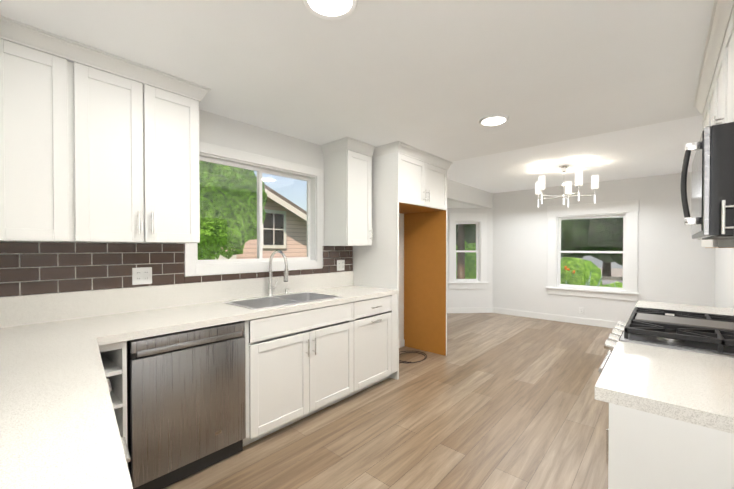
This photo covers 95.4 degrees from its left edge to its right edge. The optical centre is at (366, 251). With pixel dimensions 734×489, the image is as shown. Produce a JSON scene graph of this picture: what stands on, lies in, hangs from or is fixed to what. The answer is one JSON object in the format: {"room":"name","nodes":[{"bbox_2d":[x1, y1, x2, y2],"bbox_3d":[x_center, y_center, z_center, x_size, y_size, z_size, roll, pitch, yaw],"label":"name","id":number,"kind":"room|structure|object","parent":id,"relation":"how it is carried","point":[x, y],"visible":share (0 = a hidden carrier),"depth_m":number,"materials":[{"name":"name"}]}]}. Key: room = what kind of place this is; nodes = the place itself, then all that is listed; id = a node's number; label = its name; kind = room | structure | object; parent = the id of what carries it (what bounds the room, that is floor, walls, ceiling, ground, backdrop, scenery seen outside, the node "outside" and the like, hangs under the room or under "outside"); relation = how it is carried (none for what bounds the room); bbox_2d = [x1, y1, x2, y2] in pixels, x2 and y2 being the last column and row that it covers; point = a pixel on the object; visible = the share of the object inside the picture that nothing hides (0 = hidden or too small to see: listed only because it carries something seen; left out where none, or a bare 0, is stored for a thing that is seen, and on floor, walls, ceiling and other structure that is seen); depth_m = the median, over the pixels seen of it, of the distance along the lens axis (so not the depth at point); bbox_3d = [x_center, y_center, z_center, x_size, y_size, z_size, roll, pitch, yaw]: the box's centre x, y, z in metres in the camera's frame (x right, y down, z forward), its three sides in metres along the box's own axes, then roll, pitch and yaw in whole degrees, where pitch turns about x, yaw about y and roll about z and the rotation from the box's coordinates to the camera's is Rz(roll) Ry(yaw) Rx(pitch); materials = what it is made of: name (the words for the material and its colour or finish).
{"room":"kitchen","nodes":[
{"label":"kitchen","id":0,"kind":"room"},
{"bbox_2d":[5,109,492,339],"bbox_3d":[0.093,0.009,4.192,0.120,2.570,7.410,1,1,42],"label":"wall","id":1,"kind":"structure","parent":0,"point":[219,130],"depth_m":3.11,"materials":[{"name":"paint"}]},
{"bbox_2d":[8,19,95,242],"bbox_3d":[-1.743,-0.565,1.771,0.350,1.024,0.366,1,1,42],"label":"upper cabinet","id":2,"kind":"object","parent":1,"relation":"attached to","point":[90,154],"depth_m":1.68,"materials":[{"name":"white wood"}]},
{"bbox_2d":[92,47,203,242],"bbox_3d":[-1.477,-0.568,2.069,0.350,1.024,0.718,1,1,42],"label":"upper cabinet","id":3,"kind":"object","parent":1,"relation":"attached to","point":[146,175],"depth_m":1.98,"materials":[{"name":"white wood"}]},
{"bbox_2d":[0,242,352,296],"bbox_3d":[-1.194,0.086,2.649,0.010,0.292,3.092,1,1,42],"label":"tile backsplash","id":4,"kind":"structure","parent":1,"relation":"attached to","point":[26,268],"depth_m":2.09,"materials":[{"name":"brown tile"}]},
{"bbox_2d":[132,267,151,284],"bbox_3d":[-1.524,0.164,2.266,0.006,0.115,0.115,1,1,42],"label":"electrical outlet","id":5,"kind":"object","parent":4,"relation":"attached to","point":[141,275],"visible":1,"depth_m":2.26,"materials":[{"name":"white plastic"}]},
{"bbox_2d":[337,260,344,270],"bbox_3d":[-0.286,0.149,3.654,0.006,0.115,0.115,1,1,42],"label":"electrical outlet","id":6,"kind":"object","parent":4,"relation":"attached to","point":[340,265],"visible":1,"depth_m":3.65,"materials":[{"name":"white plastic"}]},
{"bbox_2d":[184,141,322,276],"bbox_3d":[-0.948,-0.332,2.999,0.130,1.020,1.330,1,1,42],"label":"kitchen window","id":7,"kind":"structure","parent":1,"relation":"in","point":[193,264],"depth_m":3.00,"materials":[{"name":"white wood"}]},
{"bbox_2d":[320,137,375,245],"bbox_3d":[-0.197,-0.579,3.467,0.400,1.033,0.412,1,1,42],"label":"upper cabinet","id":8,"kind":"object","parent":1,"relation":"attached to","point":[348,197],"visible":0.98,"depth_m":3.37,"materials":[{"name":"white wood"}]},
{"bbox_2d":[399,339,404,347],"bbox_3d":[0.184,1.244,4.205,0.014,0.100,0.970,1,1,42],"label":"baseboard","id":9,"kind":"structure","parent":1,"relation":"attached to","point":[402,343],"depth_m":4.52,"materials":[{"name":"white"}]},
{"bbox_2d":[0,0,733,163],"bbox_3d":[0.294,-1.180,1.909,3.440,0.200,4.290,1,1,42],"label":"ceiling","id":10,"kind":"structure","parent":0,"point":[439,78],"depth_m":1.89,"materials":[{"name":"paint"}]},
{"bbox_2d":[302,0,357,19],"bbox_3d":[-0.156,-1.056,1.407,0.236,0.032,0.236,1,1,42],"label":"recessed light","id":11,"kind":"object","parent":10,"relation":"in","point":[332,9],"visible":1,"depth_m":1.44,"materials":[{"name":"white plastic"}]},
{"bbox_2d":[478,114,508,126],"bbox_3d":[1.042,-1.071,2.750,0.236,0.032,0.236,1,1,42],"label":"recessed light","id":12,"kind":"object","parent":10,"relation":"in","point":[493,120],"visible":1,"depth_m":2.71,"materials":[{"name":"white plastic"}]},
{"bbox_2d":[163,313,613,488],"bbox_3d":[1.043,1.328,3.440,4.320,0.050,7.530,1,1,42],"label":"floor","id":13,"kind":"structure","parent":0,"point":[495,401],"depth_m":2.51,"materials":[{"name":"brown wood"}]},
{"bbox_2d":[107,379,130,462],"bbox_3d":[-0.848,0.896,0.754,0.508,0.875,1.700,-1,1,-41],"label":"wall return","id":14,"kind":"object","parent":13,"relation":"on","point":[126,451],"visible":0.08,"depth_m":0.92,"materials":[{"name":"white paint"}]},
{"bbox_2d":[99,317,262,465],"bbox_3d":[-1.248,0.881,2.112,0.620,0.876,0.877,1,1,42],"label":"base cabinet","id":15,"kind":"object","parent":13,"relation":"on","point":[113,355],"depth_m":2.19,"materials":[{"name":"white wood"}]},
{"bbox_2d":[0,299,175,488],"bbox_3d":[-0.858,0.357,0.724,1.758,0.203,0.718,1,1,42],"label":"countertop","id":16,"kind":"structure","parent":15,"relation":"on","point":[59,429],"depth_m":0.96,"materials":[{"name":"stone"}]},
{"bbox_2d":[0,271,397,331],"bbox_3d":[-0.966,0.338,2.431,0.644,0.203,3.122,1,1,42],"label":"countertop","id":17,"kind":"structure","parent":15,"relation":"on","point":[186,306],"depth_m":2.39,"materials":[{"name":"stone"}]},
{"bbox_2d":[267,250,288,295],"bbox_3d":[-0.717,0.189,2.939,0.287,0.408,0.215,1,1,42],"label":"faucet","id":18,"kind":"object","parent":17,"relation":"on","point":[271,287],"visible":0.98,"depth_m":2.94,"materials":[{"name":"silver metal"}]},
{"bbox_2d":[223,292,341,309],"bbox_3d":[-0.675,0.486,2.758,0.480,0.190,0.830,1,1,42],"label":"sink","id":19,"kind":"object","parent":17,"relation":"in","point":[272,301],"visible":0.42,"depth_m":2.81,"materials":[{"name":"silver metal"}]},
{"bbox_2d":[127,321,245,488],"bbox_3d":[-1.212,0.887,2.132,0.597,0.862,0.620,1,1,42],"label":"dishwasher","id":20,"kind":"object","parent":13,"relation":"on","point":[186,403],"visible":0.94,"depth_m":1.89,"materials":[{"name":"grey metal"}]},
{"bbox_2d":[263,300,362,436],"bbox_3d":[-0.658,0.873,2.774,0.620,0.876,1.065,1,1,42],"label":"base cabinet","id":21,"kind":"object","parent":13,"relation":"on","point":[300,365],"depth_m":2.56,"materials":[{"name":"white wood"}]},
{"bbox_2d":[363,294,396,389],"bbox_3d":[-0.155,0.867,3.338,0.620,0.876,0.692,1,1,42],"label":"base cabinet","id":22,"kind":"object","parent":13,"relation":"on","point":[380,313],"depth_m":3.19,"materials":[{"name":"white wood"}]},
{"bbox_2d":[352,141,452,379],"bbox_3d":[0.434,0.098,3.966,0.688,2.398,1.134,1,1,42],"label":"enclosure","id":23,"kind":"object","parent":13,"relation":"on","point":[413,190],"visible":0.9,"depth_m":3.90,"materials":[{"name":"white wood"}]},
{"bbox_2d":[399,351,426,362],"bbox_3d":[0.518,1.288,4.102,0.396,0.011,0.496,1,1,42],"label":"power cord","id":24,"kind":"object","parent":13,"relation":"on","point":[412,352],"visible":0.75,"depth_m":4.15,"materials":[{"name":"grey rubber"}]},
{"bbox_2d":[598,307,733,372],"bbox_3d":[1.638,0.834,1.622,0.776,0.979,0.762,1,1,42],"label":"gas range","id":25,"kind":"object","parent":13,"relation":"on","point":[707,333],"visible":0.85,"depth_m":1.54,"materials":[{"name":"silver metal"}]},
{"bbox_2d":[606,403,733,488],"bbox_3d":[1.201,0.893,1.045,0.660,0.876,0.676,1,1,42],"label":"base cabinet","id":26,"kind":"object","parent":13,"relation":"on","point":[645,450],"visible":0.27,"depth_m":0.91,"materials":[{"name":"white wood"}]},
{"bbox_2d":[595,301,733,433],"bbox_3d":[1.712,0.347,1.639,0.696,0.203,2.252,1,1,42],"label":"countertop","id":27,"kind":"structure","parent":26,"relation":"on","point":[696,388],"depth_m":1.07,"materials":[{"name":"stone"}]},
{"bbox_2d":[447,200,480,207],"bbox_3d":[1.281,-0.928,6.164,0.747,0.080,2.870,1,1,42],"label":"ceiling","id":28,"kind":"structure","parent":0,"point":[451,204],"depth_m":6.45,"materials":[{"name":"paint"}]},
{"bbox_2d":[447,208,492,307],"bbox_3d":[2.066,0.159,6.941,1.070,2.210,0.120,0,1,-4],"label":"wall","id":29,"kind":"structure","parent":0,"point":[457,298],"depth_m":6.90,"materials":[{"name":"paint"}]},
{"bbox_2d":[448,213,487,288],"bbox_3d":[2.068,-0.011,6.906,0.840,1.550,0.167,0,1,-4],"label":"window","id":30,"kind":"structure","parent":29,"relation":"in","point":[479,220],"depth_m":6.88,"materials":[{"name":"white wood"}]},
{"bbox_2d":[447,307,492,312],"bbox_3d":[2.071,1.207,6.884,1.070,0.115,0.014,0,1,-4],"label":"baseboard","id":31,"kind":"structure","parent":29,"relation":"attached to","point":[471,310],"depth_m":6.88,"materials":[{"name":"white wood"}]},
{"bbox_2d":[447,115,702,192],"bbox_3d":[2.799,-1.246,4.719,3.440,0.130,3.240,1,1,42],"label":"ceiling","id":32,"kind":"structure","parent":0,"point":[650,150],"depth_m":4.31,"materials":[{"name":"paint"}]},
{"bbox_2d":[535,165,598,207],"bbox_3d":[2.719,-0.908,4.608,0.770,0.541,0.744,1,1,42],"label":"chandelier","id":33,"kind":"object","parent":32,"relation":"hanging from","point":[541,186],"visible":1,"depth_m":4.51,"materials":[{"name":"white glass"}]},
{"bbox_2d":[492,172,714,321],"bbox_3d":[3.838,-0.010,5.897,3.440,2.570,0.120,1,1,42],"label":"wall","id":34,"kind":"structure","parent":0,"point":[676,263],"depth_m":5.57,"materials":[{"name":"paint"}]},
{"bbox_2d":[492,307,617,328],"bbox_3d":[3.792,1.218,5.860,3.200,0.115,0.014,1,1,42],"label":"baseboard","id":35,"kind":"structure","parent":34,"relation":"attached to","point":[583,321],"depth_m":6.12,"materials":[{"name":"white wood"}]},
{"bbox_2d":[579,307,583,313],"bbox_3d":[3.772,1.036,5.880,0.070,0.115,0.006,1,1,42],"label":"electrical outlet","id":36,"kind":"object","parent":34,"relation":"attached to","point":[581,310],"visible":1,"depth_m":5.88,"materials":[{"name":"white plastic"}]},
{"bbox_2d":[546,200,638,300],"bbox_3d":[3.879,-0.024,5.816,1.350,1.620,0.167,1,1,42],"label":"dining room window","id":37,"kind":"structure","parent":34,"relation":"in","point":[627,211],"depth_m":5.73,"materials":[{"name":"white wood"}]},
{"bbox_2d":[715,248,733,307],"bbox_3d":[2.571,0.035,1.983,0.120,2.570,7.410,1,1,42],"label":"wall","id":38,"kind":"structure","parent":0,"point":[724,277],"depth_m":4.03,"materials":[{"name":"paint"}]},
{"bbox_2d":[698,56,728,247],"bbox_3d":[2.323,-0.553,2.045,0.338,1.053,0.798,1,1,42],"label":"upper cabinet","id":39,"kind":"object","parent":38,"relation":"attached to","point":[720,243],"depth_m":1.95,"materials":[{"name":"white wood"}]},
{"bbox_2d":[709,0,732,125],"bbox_3d":[1.801,-0.791,1.458,0.338,0.563,0.764,1,1,42],"label":"upper cabinet","id":40,"kind":"object","parent":38,"relation":"attached to","point":[718,108],"depth_m":1.56,"materials":[{"name":"white wood"}]},
{"bbox_2d":[681,122,733,239],"bbox_3d":[1.745,-0.284,1.513,0.488,0.442,0.758,1,1,42],"label":"over-the-range microwave","id":41,"kind":"object","parent":40,"relation":"attached to","point":[712,183],"visible":1,"depth_m":1.34,"materials":[{"name":"black"}]},
{"bbox_2d":[729,0,733,247],"bbox_3d":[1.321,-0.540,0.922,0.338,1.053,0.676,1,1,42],"label":"upper cabinet","id":42,"kind":"object","parent":38,"relation":"attached to","point":[731,66],"depth_m":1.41,"materials":[{"name":"white wood"}]},
{"label":"outside","id":43,"kind":"structure","parent":0,"visible":0},
{"bbox_2d":[600,268,622,276],"bbox_3d":[7.316,1.854,12.223,60.000,0.100,52.000,1,1,42],"label":"ground","id":44,"kind":"structure","parent":43,"point":[615,273],"depth_m":26.64,"materials":[{"name":"grey concrete"}]},
{"bbox_2d":[197,161,266,259],"bbox_3d":[-2.692,-0.189,4.702,3.051,4.182,2.496,1,1,42],"label":"trees","id":45,"kind":"object","parent":44,"relation":"on","point":[212,238],"depth_m":4.00,"materials":[{"name":"green plant"}]},
{"bbox_2d":[211,176,306,259],"bbox_3d":[-6.164,-0.626,8.941,6.510,4.935,8.800,1,1,42],"label":"neighbor house","id":46,"kind":"structure","parent":44,"relation":"on","point":[279,227],"depth_m":8.82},
{"bbox_2d":[457,224,464,278],"bbox_3d":[3.084,-0.881,10.853,3.307,5.401,3.279,1,1,42],"label":"tree","id":47,"kind":"object","parent":44,"relation":"on","point":[460,273],"depth_m":10.80,"materials":[{"name":"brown plant"}]},
{"bbox_2d":[456,241,475,255],"bbox_3d":[4.804,0.686,13.417,5.630,2.397,1.784,1,1,42],"label":"shrubs","id":48,"kind":"object","parent":44,"relation":"on","point":[468,246],"depth_m":13.55,"materials":[{"name":"green plant"}]},
{"bbox_2d":[456,252,622,287],"bbox_3d":[5.674,0.978,9.341,7.553,2.127,1.348,1,1,42],"label":"hedge","id":49,"kind":"object","parent":44,"relation":"on","point":[585,264],"depth_m":8.88,"materials":[{"name":"green plant"}]},
{"bbox_2d":[456,217,622,275],"bbox_3d":[9.854,-2.455,15.388,14.742,6.340,8.239,1,1,38],"label":"trees","id":50,"kind":"object","parent":44,"relation":"on","point":[567,237],"depth_m":13.83,"materials":[{"name":"green plant"}]},
{"bbox_2d":[565,272,615,286],"bbox_3d":[4.728,1.128,7.594,2.771,1.434,1.946,1,1,42],"label":"agave","id":51,"kind":"object","parent":44,"relation":"on","point":[586,284],"depth_m":7.21,"materials":[{"name":"green plant"}]},
{"bbox_2d":[602,276,622,284],"bbox_3d":[9.307,1.120,9.903,4.550,1.420,1.840,1,1,42],"label":"car","id":52,"kind":"object","parent":44,"relation":"on","point":[610,279],"depth_m":10.48,"materials":[{"name":"silver metal"}]}
]}

